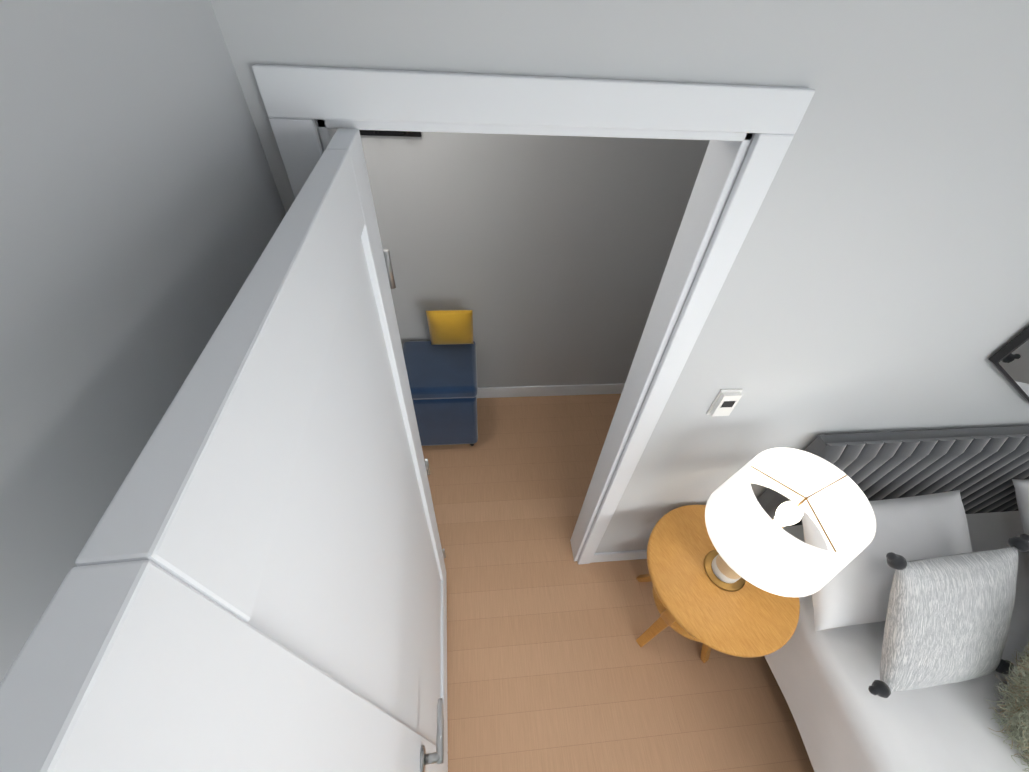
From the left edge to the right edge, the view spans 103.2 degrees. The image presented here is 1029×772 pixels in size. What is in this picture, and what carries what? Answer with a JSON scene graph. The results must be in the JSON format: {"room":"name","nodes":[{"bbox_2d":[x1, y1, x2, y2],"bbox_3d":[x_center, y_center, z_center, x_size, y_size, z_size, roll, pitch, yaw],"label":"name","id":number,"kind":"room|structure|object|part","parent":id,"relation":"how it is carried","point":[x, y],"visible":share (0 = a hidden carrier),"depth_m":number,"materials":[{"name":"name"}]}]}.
{"room":"bedroom","nodes":[
{"label":"bedroom","id":0,"kind":"room"},
{"bbox_2d":[0,0,285,683],"bbox_3d":[-0.370,1.520,-0.023,0.120,2.440,4.040,-2,46,-5],"label":"wall","id":1,"kind":"structure","parent":0,"point":[142,213],"depth_m":0.37,"materials":[{"name":"white paint"}]},
{"bbox_2d":[360,132,709,387],"bbox_3d":[-0.739,-0.790,2.177,3.700,2.440,0.120,-2,46,-5],"label":"wall","id":2,"kind":"structure","parent":0,"point":[544,258],"depth_m":2.19,"materials":[{"name":"grey paint"}]},
{"bbox_2d":[359,130,421,136],"bbox_3d":[-0.704,-1.087,1.722,0.600,0.060,0.083,-2,46,-5],"label":"rail","id":3,"kind":"object","parent":2,"relation":"attached to","point":[390,133],"visible":0.27,"depth_m":1.77,"materials":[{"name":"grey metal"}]},
{"bbox_2d":[477,383,624,397],"bbox_3d":[-0.125,0.047,3.034,2.365,0.105,0.014,-2,46,-5],"label":"baseboard","id":4,"kind":"structure","parent":2,"relation":"attached to","point":[531,391],"depth_m":3.06,"materials":[{"name":"white wood"}]},
{"bbox_2d":[422,394,813,771],"bbox_3d":[0.828,1.911,1.446,6.520,0.100,5.290,-2,46,-5],"label":"floor","id":5,"kind":"structure","parent":0,"point":[553,665],"depth_m":1.97,"materials":[{"name":"brown wood"}]},
{"bbox_2d":[402,341,477,445],"bbox_3d":[-0.473,0.066,2.656,0.462,0.590,0.452,-2,46,-5],"label":"ottoman","id":6,"kind":"object","parent":5,"relation":"on","point":[442,379],"visible":0.71,"depth_m":2.44,"materials":[{"name":"blue fabric"}]},
{"bbox_2d":[426,310,473,344],"bbox_3d":[-0.376,-0.342,2.416,0.260,0.300,0.118,-2,46,-5],"label":"cushion","id":7,"kind":"object","parent":6,"relation":"on","point":[446,327],"visible":1,"depth_m":2.35,"materials":[{"name":"fabric"}]},
{"bbox_2d":[636,504,799,662],"bbox_3d":[0.811,0.956,1.854,0.580,0.635,0.580,-17,50,-19],"label":"nightstand","id":8,"kind":"object","parent":5,"relation":"on","point":[693,601],"visible":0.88,"depth_m":1.56,"materials":[{"name":"brown wood"}]},
{"bbox_2d":[704,447,875,596],"bbox_3d":[0.851,0.527,1.410,0.400,0.600,0.400,-2,46,-5],"label":"lamp","id":9,"kind":"object","parent":8,"relation":"on","point":[754,544],"visible":1,"depth_m":1.26,"materials":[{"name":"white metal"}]},
{"bbox_3d":[0.859,0.406,1.284,0.064,0.118,0.064,-2,46,-5],"label":"bulb","id":10,"kind":"part","parent":9,"relation":"part of","materials":[{"name":"white glass"}]},
{"bbox_2d":[757,426,1028,771],"bbox_3d":[2.042,1.445,1.109,1.943,1.128,2.518,-2,46,-5],"label":"bed","id":11,"kind":"object","parent":5,"relation":"on","point":[845,719],"visible":0.42,"depth_m":1.52,"materials":[{"name":"grey fabric"}]},
{"bbox_2d":[801,490,971,630],"bbox_3d":[1.461,0.668,1.587,0.720,0.182,0.460,-3,84,-7],"label":"pillow","id":12,"kind":"object","parent":11,"relation":"on","point":[856,590],"visible":0.54,"depth_m":1.51,"materials":[{"name":"white fabric"}]},
{"bbox_3d":[1.890,0.566,1.939,1.606,1.118,0.082,-2,46,-5],"label":"headboard","id":13,"kind":"part","parent":11,"relation":"part of","materials":[{"name":"grey fabric"}]},
{"bbox_2d":[868,534,1028,697],"bbox_3d":[1.483,0.783,1.391,0.578,0.539,0.143,-4,11,-8],"label":"pillow","id":14,"kind":"object","parent":11,"relation":"on","point":[948,619],"visible":1,"depth_m":1.33,"materials":[{"name":"white fabric"}]},
{"bbox_2d":[984,637,1028,770],"bbox_3d":[1.891,0.978,1.282,0.420,0.410,0.139,-9,25,-12],"label":"fur pillow","id":15,"kind":"object","parent":11,"relation":"on","point":[1018,719],"depth_m":1.35,"materials":[{"name":"fur"}]},
{"bbox_2d":[1012,479,1028,534],"bbox_3d":[2.442,0.631,1.625,0.760,0.203,0.540,-3,80,2],"label":"pillow","id":16,"kind":"object","parent":11,"relation":"on","point":[1021,486],"visible":0.94,"depth_m":1.66,"materials":[{"name":"white fabric"}]},
{"bbox_2d":[210,0,1028,560],"bbox_3d":[1.768,0.040,1.546,4.520,2.440,0.120,-2,46,-5],"label":"wall","id":17,"kind":"structure","parent":0,"point":[876,278],"depth_m":0.85,"materials":[{"name":"white paint"}]},
{"bbox_2d":[0,128,447,771],"bbox_3d":[-0.274,0.572,1.147,0.046,2.056,0.840,-3,46,-7],"label":"bedroom door","id":18,"kind":"structure","parent":17,"relation":"in","point":[254,580],"depth_m":0.33,"materials":[{"name":"white wood"}]},
{"bbox_3d":[-0.308,0.284,1.442,0.012,1.640,0.012,-3,46,-7],"label":"bedroom door hinges","id":19,"kind":"part","parent":18,"relation":"part of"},
{"bbox_2d":[420,698,443,771],"bbox_3d":[-0.244,0.880,0.991,0.144,0.080,0.180,-3,46,-7],"label":"door handle","id":20,"kind":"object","parent":18,"relation":"attached to","point":[437,756],"depth_m":0.99,"materials":[{"name":"silver metal"}]},
{"bbox_2d":[252,64,814,563],"bbox_3d":[0.002,0.193,1.483,0.921,2.148,0.156,-2,46,-5],"label":"door frame","id":21,"kind":"structure","parent":17,"relation":"attached to","point":[726,120],"depth_m":0.72,"materials":[{"name":"white wood"}]},
{"bbox_2d":[590,550,646,562],"bbox_3d":[2.120,0.887,2.377,3.422,0.105,0.018,-2,46,-5],"label":"baseboard","id":22,"kind":"structure","parent":17,"relation":"attached to","point":[634,554],"depth_m":2.21,"materials":[{"name":"white wood"}]},
{"bbox_2d":[706,389,742,415],"bbox_3d":[0.684,0.058,1.324,0.072,0.118,0.022,-2,46,-5],"label":"light switch","id":23,"kind":"object","parent":17,"relation":"attached to","point":[725,402],"visible":1,"depth_m":1.31,"materials":[{"name":"white plastic"}]},
{"bbox_2d":[988,327,1028,402],"bbox_3d":[1.897,-0.243,1.143,0.794,0.917,0.023,-2,48,-5],"label":"mirror","id":24,"kind":"object","parent":17,"relation":"attached to","point":[1009,361],"visible":1,"depth_m":1.28,"materials":[{"name":"black mirror"}]}
]}

